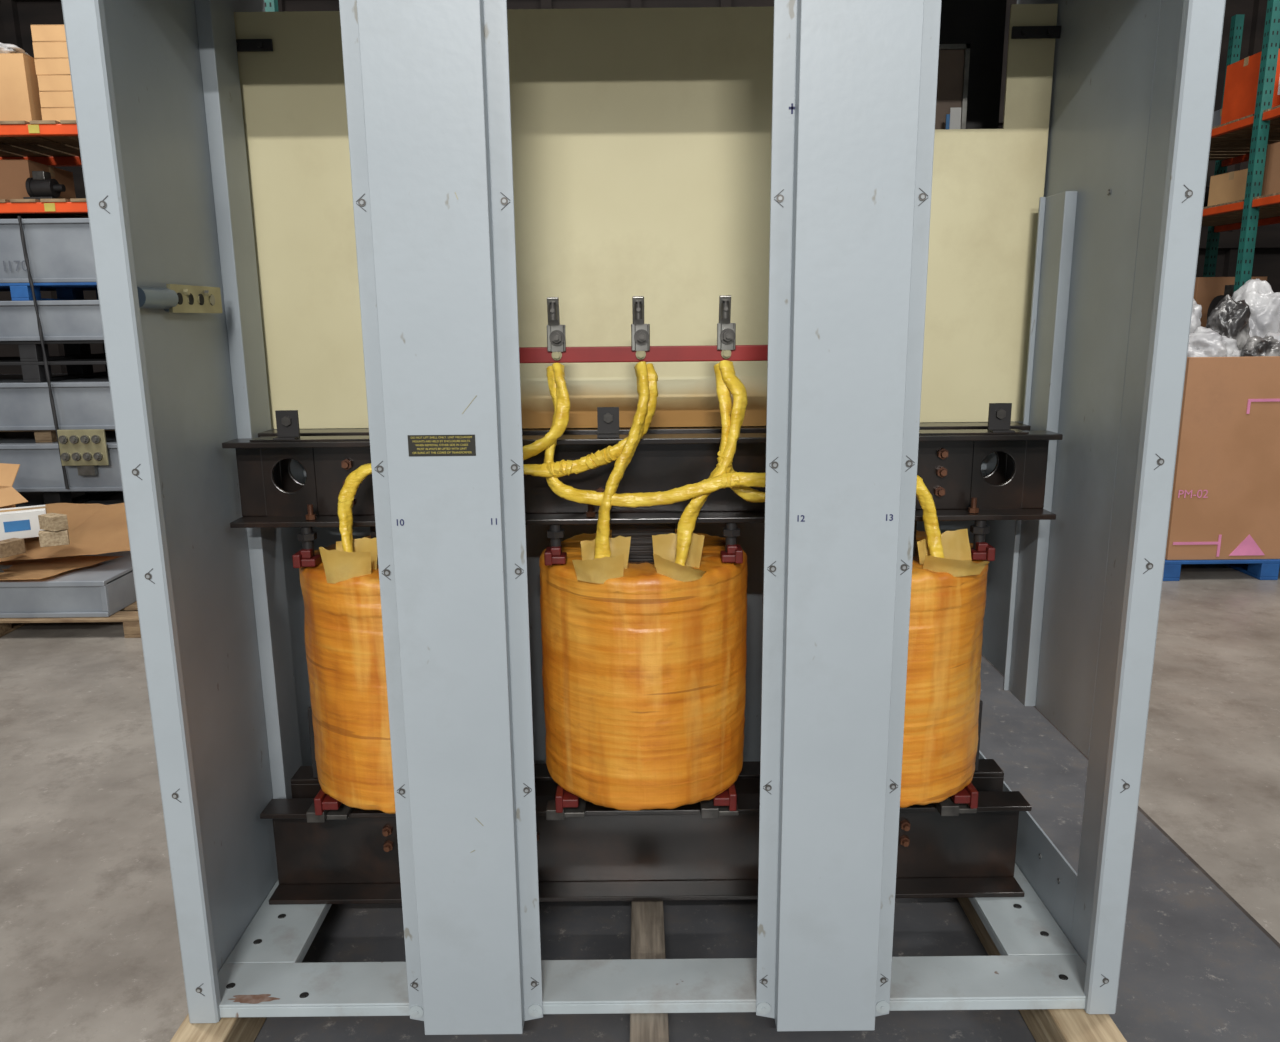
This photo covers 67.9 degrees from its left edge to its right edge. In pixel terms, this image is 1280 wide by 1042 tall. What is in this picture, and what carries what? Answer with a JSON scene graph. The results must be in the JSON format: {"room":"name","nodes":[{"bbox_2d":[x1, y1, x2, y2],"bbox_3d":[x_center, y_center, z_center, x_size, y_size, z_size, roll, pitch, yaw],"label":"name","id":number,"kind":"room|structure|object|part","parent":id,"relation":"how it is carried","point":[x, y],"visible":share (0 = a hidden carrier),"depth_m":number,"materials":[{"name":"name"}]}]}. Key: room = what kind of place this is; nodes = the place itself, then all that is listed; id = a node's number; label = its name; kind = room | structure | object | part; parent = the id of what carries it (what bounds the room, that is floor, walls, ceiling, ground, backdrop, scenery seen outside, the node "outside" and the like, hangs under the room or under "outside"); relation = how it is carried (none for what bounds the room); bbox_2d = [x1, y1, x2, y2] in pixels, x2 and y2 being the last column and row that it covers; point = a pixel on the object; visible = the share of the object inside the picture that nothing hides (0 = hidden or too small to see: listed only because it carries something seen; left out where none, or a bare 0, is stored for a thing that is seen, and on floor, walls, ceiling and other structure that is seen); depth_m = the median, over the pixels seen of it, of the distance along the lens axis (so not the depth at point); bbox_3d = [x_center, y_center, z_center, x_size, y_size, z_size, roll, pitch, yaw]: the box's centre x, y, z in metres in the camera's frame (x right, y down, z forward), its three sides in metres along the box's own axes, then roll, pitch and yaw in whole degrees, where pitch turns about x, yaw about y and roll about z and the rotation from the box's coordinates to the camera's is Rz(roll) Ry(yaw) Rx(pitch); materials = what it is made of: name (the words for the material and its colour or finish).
{"room":"warehouse","nodes":[
{"label":"warehouse","id":0,"kind":"room"},
{"bbox_2d":[0,564,1279,1041],"bbox_3d":[0.025,1.039,2.410,18.000,0.100,19.000,-1,12,0],"label":"floor","id":1,"kind":"structure","parent":0,"point":[90,951],"depth_m":2.53,"materials":[{"name":"concrete"}]},
{"bbox_2d":[0,601,140,637],"bbox_3d":[-3.121,0.423,4.972,1.520,0.095,0.920,-1,12,0],"label":"pallet","id":2,"kind":"object","parent":1,"relation":"on","point":[130,619],"visible":0.1,"depth_m":4.53,"materials":[{"name":"brown wood"}]},
{"bbox_2d":[0,551,136,617],"bbox_3d":[-3.212,0.297,4.908,1.340,0.179,0.792,-1,12,0],"label":"metal box","id":3,"kind":"object","parent":2,"relation":"on","point":[102,589],"visible":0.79,"depth_m":4.54,"materials":[{"name":"grey metal"}]},
{"bbox_2d":[0,555,123,579],"bbox_3d":[-3.240,0.217,4.764,1.198,0.011,0.652,-1,12,0],"label":"cardboard sheet","id":4,"kind":"object","parent":3,"relation":"on","point":[26,569],"visible":0.88,"depth_m":4.72,"materials":[{"name":"brown cardboard"}]},
{"bbox_2d":[0,565,12,572],"bbox_3d":[-3.148,0.217,4.498,0.313,0.046,0.122,-1,12,0],"label":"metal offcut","id":5,"kind":"object","parent":4,"relation":"on","point":[1,566],"visible":1,"depth_m":4.51,"materials":[{"name":"metal"}]},
{"bbox_2d":[0,503,129,561],"bbox_3d":[-2.878,0.041,4.892,0.813,0.190,0.687,-1,12,0],"label":"cardboard sheet","id":6,"kind":"object","parent":4,"relation":"on","point":[94,529],"visible":0.5,"depth_m":4.85,"materials":[{"name":"brown cardboard"}]},
{"bbox_2d":[0,538,25,557],"bbox_3d":[-3.034,0.127,4.561,0.070,0.074,0.120,4,13,21],"label":"wood block","id":7,"kind":"object","parent":6,"relation":"on","point":[12,546],"visible":1,"depth_m":4.55,"materials":[{"name":"beige wood"}]},
{"bbox_2d":[0,505,46,540],"bbox_3d":[-3.085,0.009,4.719,0.242,0.131,0.172,-8,14,-31],"label":"cardboard box","id":8,"kind":"object","parent":6,"relation":"on","point":[17,522],"visible":0.87,"depth_m":4.66,"materials":[{"name":"white cardboard"}]},
{"bbox_2d":[0,463,27,508],"bbox_3d":[-3.438,-0.091,4.867,0.466,0.351,0.427,4,13,20],"label":"cardboard box","id":9,"kind":"object","parent":8,"relation":"on","point":[9,497],"visible":0.64,"depth_m":4.95,"materials":[{"name":"brown cardboard"}]},
{"bbox_2d":[38,529,69,546],"bbox_3d":[-2.844,0.078,4.612,0.120,0.074,0.070,-7,14,-28],"label":"wood block","id":10,"kind":"object","parent":6,"relation":"on","point":[47,538],"visible":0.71,"depth_m":4.58,"materials":[{"name":"beige wood"}]},
{"bbox_2d":[38,513,68,531],"bbox_3d":[-2.845,0.003,4.606,0.120,0.074,0.070,6,14,28],"label":"wood block","id":11,"kind":"object","parent":10,"relation":"on","point":[54,522],"visible":1,"depth_m":4.58,"materials":[{"name":"beige wood"}]},
{"bbox_2d":[0,0,278,218],"bbox_3d":[-3.554,-1.862,5.863,2.540,4.200,1.140,-1,12,0],"label":"storage rack","id":12,"kind":"object","parent":1,"relation":"on","point":[53,143],"visible":0.02,"depth_m":5.63,"materials":[{"name":"orange painted steel"},{"name":"wood"}]},
{"bbox_2d":[0,53,41,121],"bbox_3d":[-3.760,-2.450,5.542,0.752,0.361,0.600,-1,12,0],"label":"cardboard box","id":13,"kind":"object","parent":12,"relation":"on","point":[19,88],"visible":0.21,"depth_m":5.26,"materials":[{"name":"cardboard"}]},
{"bbox_2d":[0,42,30,56],"bbox_3d":[-3.800,-2.651,5.330,0.652,0.120,0.429,-1,12,0],"label":"plastic bag","id":14,"kind":"object","parent":13,"relation":"on","point":[4,48],"visible":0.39,"depth_m":5.30,"materials":[{"name":"plastic"}]},
{"bbox_2d":[0,160,75,199],"bbox_3d":[-3.856,-2.042,5.834,0.502,0.261,0.500,-1,12,-3],"label":"cardboard box","id":15,"kind":"object","parent":12,"relation":"on","point":[14,174],"visible":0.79,"depth_m":5.61,"materials":[{"name":"brown cardboard"}]},
{"bbox_2d":[23,171,65,199],"bbox_3d":[-3.467,-1.944,5.549,0.203,0.182,0.140,-1,12,0],"label":"machine","id":16,"kind":"object","parent":12,"relation":"on","point":[41,186],"visible":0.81,"depth_m":5.51,"materials":[{"name":"metal"}]},
{"bbox_3d":[-3.484,-1.872,5.564,0.168,0.035,0.140,-1,12,0],"label":"foot plate","id":17,"kind":"part","parent":16,"relation":"part of","materials":[{"name":"black metal"}]},
{"bbox_2d":[41,107,75,121],"bbox_3d":[-3.219,-2.300,5.473,0.242,0.085,0.350,0,12,1],"label":"cardboard box","id":18,"kind":"object","parent":12,"relation":"on","point":[68,113],"visible":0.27,"depth_m":5.30,"materials":[{"name":"brown cardboard"}]},
{"bbox_2d":[39,91,74,107],"bbox_3d":[-3.219,-2.383,5.455,0.242,0.085,0.350,-1,12,0],"label":"cardboard box","id":19,"kind":"object","parent":18,"relation":"on","point":[48,99],"visible":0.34,"depth_m":5.28,"materials":[{"name":"brown cardboard"}]},
{"bbox_2d":[37,75,71,90],"bbox_3d":[-3.220,-2.466,5.438,0.242,0.085,0.350,-1,12,-1],"label":"cardboard box","id":20,"kind":"object","parent":19,"relation":"on","point":[45,82],"visible":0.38,"depth_m":5.27,"materials":[{"name":"brown cardboard"}]},
{"bbox_2d":[34,58,69,74],"bbox_3d":[-3.221,-2.549,5.420,0.242,0.085,0.350,0,12,1],"label":"cardboard box","id":21,"kind":"object","parent":20,"relation":"on","point":[43,66],"visible":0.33,"depth_m":5.25,"materials":[{"name":"brown cardboard"}]},
{"bbox_2d":[33,41,67,57],"bbox_3d":[-3.222,-2.633,5.402,0.242,0.085,0.350,-1,12,0],"label":"cardboard box","id":22,"kind":"object","parent":21,"relation":"on","point":[55,49],"visible":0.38,"depth_m":5.23,"materials":[{"name":"brown cardboard"}]},
{"bbox_2d":[31,25,65,41],"bbox_3d":[-3.223,-2.716,5.384,0.242,0.085,0.350,-1,12,-1],"label":"cardboard box","id":23,"kind":"object","parent":22,"relation":"on","point":[40,33],"visible":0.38,"depth_m":5.21,"materials":[{"name":"brown cardboard"}]},
{"bbox_2d":[170,1013,266,1041],"bbox_3d":[-0.858,0.956,2.332,0.105,0.112,1.115,-1,12,0],"label":"beam","id":24,"kind":"structure","parent":1,"relation":"on","point":[232,1029],"depth_m":1.88,"materials":[{"name":"brown wood"}]},
{"bbox_2d":[61,0,1225,1034],"bbox_3d":[0.013,-0.148,2.066,1.836,2.158,0.897,-1,12,0],"label":"tall cabinet","id":25,"kind":"object","parent":24,"relation":"on","point":[360,215],"visible":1,"depth_m":1.83,"materials":[{"name":"grey metal"}]},
{"bbox_3d":[-0.875,-0.060,1.674,0.058,2.146,0.038,-1,12,0],"label":"corner post","id":26,"kind":"part","parent":25,"relation":"part of","materials":[{"name":"grey metal"}]},
{"bbox_3d":[-0.874,-0.147,2.082,0.050,2.146,0.864,-1,12,0],"label":"panel","id":27,"kind":"part","parent":25,"relation":"part of","materials":[{"name":"grey metal"}]},
{"bbox_3d":[-0.806,0.874,2.362,0.150,0.028,0.712,-1,12,0],"label":"rail","id":28,"kind":"part","parent":25,"relation":"part of","materials":[{"name":"grey metal"}]},
{"bbox_3d":[-0.336,-0.045,1.650,0.265,2.136,0.038,-1,12,0],"label":"post","id":29,"kind":"part","parent":25,"relation":"part of","materials":[{"name":"grey metal"}]},
{"bbox_3d":[-0.336,-0.128,1.613,0.114,0.036,0.001,-1,12,0],"label":"label plate","id":30,"kind":"part","parent":25,"relation":"part of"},
{"bbox_2d":[222,295,1062,904],"bbox_3d":[0.008,0.189,2.176,1.754,1.366,0.483,-1,12,0],"label":"transformer","id":31,"kind":"object","parent":25,"relation":"in","point":[645,790],"visible":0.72,"depth_m":2.04,"materials":[{"name":"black metal"}]},
{"bbox_3d":[0.015,0.002,2.551,1.810,1.570,0.008,-1,12,0],"label":"panel","id":32,"kind":"part","parent":25,"relation":"part of","materials":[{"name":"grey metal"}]},
{"bbox_3d":[0.008,-0.668,2.151,1.800,0.903,0.006,-1,12,0],"label":"barrier panel","id":33,"kind":"part","parent":25,"relation":"part of","materials":[{"name":"beige plastic"}]},
{"bbox_3d":[0.025,0.954,1.951,1.810,0.029,0.128,-1,12,0],"label":"rail","id":34,"kind":"part","parent":25,"relation":"part of","materials":[{"name":"grey metal"}]},
{"bbox_3d":[0.352,-0.052,1.650,0.265,2.136,0.038,-1,12,0],"label":"post","id":35,"kind":"part","parent":25,"relation":"part of","materials":[{"name":"grey metal"}]},
{"bbox_3d":[0.658,-0.932,2.198,0.185,0.310,0.025,-1,12,0],"label":"frame","id":36,"kind":"part","parent":25,"relation":"part of","materials":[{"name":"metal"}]},
{"bbox_3d":[0.854,0.857,2.362,0.150,0.028,0.712,-1,12,0],"label":"rail","id":37,"kind":"part","parent":25,"relation":"part of","materials":[{"name":"grey metal"}]},
{"bbox_3d":[0.900,-0.165,2.082,0.050,2.146,0.864,-1,12,0],"label":"panel","id":38,"kind":"part","parent":25,"relation":"part of","materials":[{"name":"grey metal"}]},
{"bbox_3d":[0.903,-0.078,1.674,0.058,2.146,0.038,-1,12,0],"label":"corner post","id":39,"kind":"part","parent":25,"relation":"part of","materials":[{"name":"grey metal"}]},
{"bbox_2d":[630,901,668,1041],"bbox_3d":[0.018,0.947,2.332,0.076,0.112,1.115,-1,12,0],"label":"beam","id":40,"kind":"structure","parent":1,"relation":"on","point":[647,917],"depth_m":2.10,"materials":[{"name":"brown wood"}]},
{"bbox_2d":[957,898,1126,1041],"bbox_3d":[0.872,0.939,2.332,0.115,0.112,1.115,-1,12,0],"label":"beam","id":41,"kind":"structure","parent":1,"relation":"on","point":[1045,1025],"depth_m":1.88,"materials":[{"name":"brown wood"}]},
{"bbox_2d":[1163,559,1279,580],"bbox_3d":[3.517,0.158,5.850,1.200,0.115,1.120,-1,12,0],"label":"pallet","id":42,"kind":"object","parent":1,"relation":"on","point":[1261,569],"visible":0.13,"depth_m":5.30,"materials":[{"name":"blue wood"}]},
{"bbox_2d":[1165,356,1279,559],"bbox_3d":[3.516,-0.446,5.719,1.150,1.119,1.084,-1,12,0],"label":"cardboard box","id":43,"kind":"object","parent":42,"relation":"on","point":[1225,502],"visible":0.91,"depth_m":5.20,"materials":[{"name":"brown cardboard"}]},
{"bbox_2d":[1190,298,1201,333],"bbox_3d":[3.185,-1.214,5.731,0.364,0.523,0.407,-1,12,0],"label":"plastic bag","id":44,"kind":"object","parent":43,"relation":"on","point":[1196,316],"visible":0.09,"depth_m":5.59,"materials":[{"name":"white plastic"}]},
{"bbox_2d":[1187,326,1240,356],"bbox_3d":[3.159,-0.973,5.311,0.345,0.227,0.332,-1,12,0],"label":"plastic bag","id":45,"kind":"object","parent":43,"relation":"on","point":[1204,342],"visible":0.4,"depth_m":5.22,"materials":[{"name":"white plastic"}]},
{"bbox_2d":[1206,294,1250,350],"bbox_3d":[3.425,-1.154,5.525,0.228,0.319,0.226,-9,14,-33],"label":"plastic bag","id":46,"kind":"object","parent":43,"relation":"in","point":[1229,318],"visible":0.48,"depth_m":5.46,"materials":[{"name":"plastic"}]},
{"bbox_2d":[1232,279,1279,351],"bbox_3d":[3.754,-1.228,5.818,0.409,0.501,0.351,5,13,26],"label":"plastic bag","id":47,"kind":"object","parent":43,"relation":"on","point":[1264,304],"visible":0.32,"depth_m":5.68,"materials":[{"name":"white plastic"}]},
{"bbox_2d":[1240,335,1279,356],"bbox_3d":[3.406,-0.934,5.205,0.195,0.162,0.170,6,14,29],"label":"plastic bag","id":48,"kind":"object","parent":43,"relation":"on","point":[1254,346],"visible":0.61,"depth_m":5.16,"materials":[{"name":"plastic"}]},
{"bbox_2d":[1265,332,1279,341],"bbox_3d":[3.643,-0.970,5.364,0.354,0.188,0.329,-5,13,-19],"label":"plastic bag","id":49,"kind":"object","parent":43,"relation":"on","point":[1275,335],"visible":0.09,"depth_m":5.32,"materials":[{"name":"white plastic"}]},
{"bbox_2d":[1201,0,1279,292],"bbox_3d":[5.138,-2.245,7.242,1.190,4.200,4.520,-1,12,0],"label":"storage rack","id":50,"kind":"object","parent":1,"relation":"on","point":[1247,138],"visible":0.31,"depth_m":7.24,"materials":[{"name":"green painted steel"},{"name":"orange painted steel"}]},
{"bbox_2d":[1203,177,1210,206],"bbox_3d":[4.966,-2.849,8.339,0.348,0.312,0.240,-1,12,0],"label":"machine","id":51,"kind":"object","parent":50,"relation":"on","point":[1208,178],"visible":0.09,"depth_m":8.26,"materials":[{"name":"metal"}]},
{"bbox_2d":[1212,109,1221,127],"bbox_3d":[5.131,-3.350,7.977,0.502,0.221,0.500,-1,12,0],"label":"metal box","id":52,"kind":"object","parent":50,"relation":"on","point":[1217,114],"visible":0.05,"depth_m":8.03,"materials":[{"name":"grey metal"}]},
{"bbox_2d":[1207,285,1233,319],"bbox_3d":[4.943,-1.692,7.768,0.522,0.468,0.360,-1,12,0],"label":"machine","id":53,"kind":"object","parent":50,"relation":"on","point":[1229,289],"visible":0.08,"depth_m":7.77,"materials":[{"name":"metal"}]},
{"bbox_2d":[1194,276,1266,327],"bbox_3d":[5.146,-1.923,8.640,0.602,0.551,0.700,-1,12,0],"label":"cardboard box","id":54,"kind":"object","parent":50,"relation":"on","point":[1206,289],"visible":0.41,"depth_m":8.26,"materials":[{"name":"brown cardboard"}]},
{"bbox_2d":[1208,168,1264,205],"bbox_3d":[4.968,-2.678,7.660,0.452,0.261,0.500,-2,12,-6],"label":"cardboard box","id":55,"kind":"object","parent":50,"relation":"on","point":[1231,186],"visible":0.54,"depth_m":7.66,"materials":[{"name":"brown cardboard"}]},
{"bbox_2d":[1221,48,1279,123],"bbox_3d":[4.881,-3.333,7.335,0.452,0.461,0.501,-1,12,0],"label":"cardboard box","id":56,"kind":"object","parent":50,"relation":"on","point":[1242,76],"visible":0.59,"depth_m":7.33,"materials":[{"name":"orange cardboard"}]},
{"bbox_2d":[1262,142,1279,195],"bbox_3d":[4.939,-2.569,6.865,0.502,0.381,0.550,-1,12,0],"label":"cardboard box","id":57,"kind":"object","parent":50,"relation":"on","point":[1271,182],"visible":0.8,"depth_m":7.04,"materials":[{"name":"brown cardboard"}]},
{"bbox_3d":[-3.534,0.133,6.264,1.900,0.130,0.970,-1,12,0],"label":"pallet","id":58,"kind":"object","parent":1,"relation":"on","visible":0},
{"bbox_2d":[16,492,123,506],"bbox_3d":[-3.536,-0.046,6.219,1.900,0.240,0.982,-1,12,0],"label":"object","id":59,"kind":"object","parent":58,"relation":"on","point":[33,499],"visible":0.02,"depth_m":6.09,"materials":[{"name":"black"}]},
{"bbox_2d":[18,491,122,504],"bbox_3d":[-3.538,-0.229,6.186,1.900,0.130,0.970,-1,12,0],"label":"pallet","id":60,"kind":"object","parent":59,"relation":"on","point":[49,497],"visible":0.05,"depth_m":5.77,"materials":[{"name":"black plastic"}]},
{"bbox_2d":[0,431,122,491],"bbox_3d":[-3.539,-0.419,6.099,1.900,0.280,1.062,-1,12,0],"label":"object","id":61,"kind":"object","parent":60,"relation":"on","point":[40,469],"visible":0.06,"depth_m":5.61,"materials":[{"name":"grey metal"}]},
{"bbox_2d":[0,429,114,442],"bbox_3d":[-3.541,-0.605,6.106,1.900,0.080,0.970,-1,12,0],"label":"pallet","id":62,"kind":"object","parent":61,"relation":"on","point":[41,436],"visible":0.12,"depth_m":5.63,"materials":[{"name":"brown wood"}]},
{"bbox_2d":[0,374,114,430],"bbox_3d":[-3.543,-0.773,6.043,1.900,0.275,1.022,-1,12,0],"label":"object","id":63,"kind":"object","parent":62,"relation":"on","point":[81,403],"visible":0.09,"depth_m":5.56,"materials":[{"name":"grey metal"}]},
{"bbox_2d":[0,356,107,382],"bbox_3d":[-3.545,-0.969,6.013,1.900,0.120,1.000,-1,12,0],"label":"pallet","id":64,"kind":"object","parent":63,"relation":"on","point":[32,372],"visible":0.3,"depth_m":5.58,"materials":[{"name":"black plastic"}]},
{"bbox_2d":[0,340,105,361],"bbox_3d":[-3.546,-1.086,5.988,1.900,0.120,1.000,-1,12,0],"label":"pallet","id":65,"kind":"object","parent":64,"relation":"on","point":[29,351],"visible":0.29,"depth_m":5.51,"materials":[{"name":"black plastic"}]},
{"bbox_2d":[0,300,103,340],"bbox_3d":[-3.548,-1.252,5.941,1.900,0.225,1.022,-1,12,0],"label":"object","id":66,"kind":"object","parent":65,"relation":"on","point":[61,320],"visible":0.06,"depth_m":5.46,"materials":[{"name":"grey metal"}]},
{"bbox_2d":[0,282,98,300],"bbox_3d":[-3.550,-1.414,5.918,1.900,0.100,1.000,-1,12,0],"label":"pallet","id":67,"kind":"object","parent":66,"relation":"on","point":[64,290],"visible":0.25,"depth_m":5.52,"materials":[{"name":"blue plastic"}]},
{"bbox_2d":[0,218,96,282],"bbox_3d":[-3.552,-1.633,5.867,1.900,0.350,1.007,-1,12,0],"label":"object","id":68,"kind":"object","parent":67,"relation":"on","point":[59,250],"visible":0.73,"depth_m":5.40,"materials":[{"name":"grey metal"}]},
{"bbox_2d":[17,216,68,488],"bbox_3d":[-3.420,-0.947,5.449,0.117,1.541,0.025,6,14,29],"label":"strap","id":69,"kind":"object","parent":68,"relation":"hanging from","point":[18,217],"visible":0.99,"depth_m":5.43,"materials":[{"name":"black plastic"}]},
{"bbox_2d":[57,429,108,475],"bbox_3d":[-3.234,-0.397,5.526,0.270,0.270,0.068,-1,12,0],"label":"plate","id":70,"kind":"object","parent":61,"relation":"attached to","point":[85,449],"visible":1,"depth_m":5.51,"materials":[{"name":"metal"}]},
{"bbox_2d":[0,0,1279,373],"bbox_3d":[-0.027,-4.181,11.040,18.120,6.500,0.340,-1,12,0],"label":"wall","id":71,"kind":"structure","parent":0,"point":[17,17],"depth_m":10.71,"materials":[{"name":"black"}]}
]}

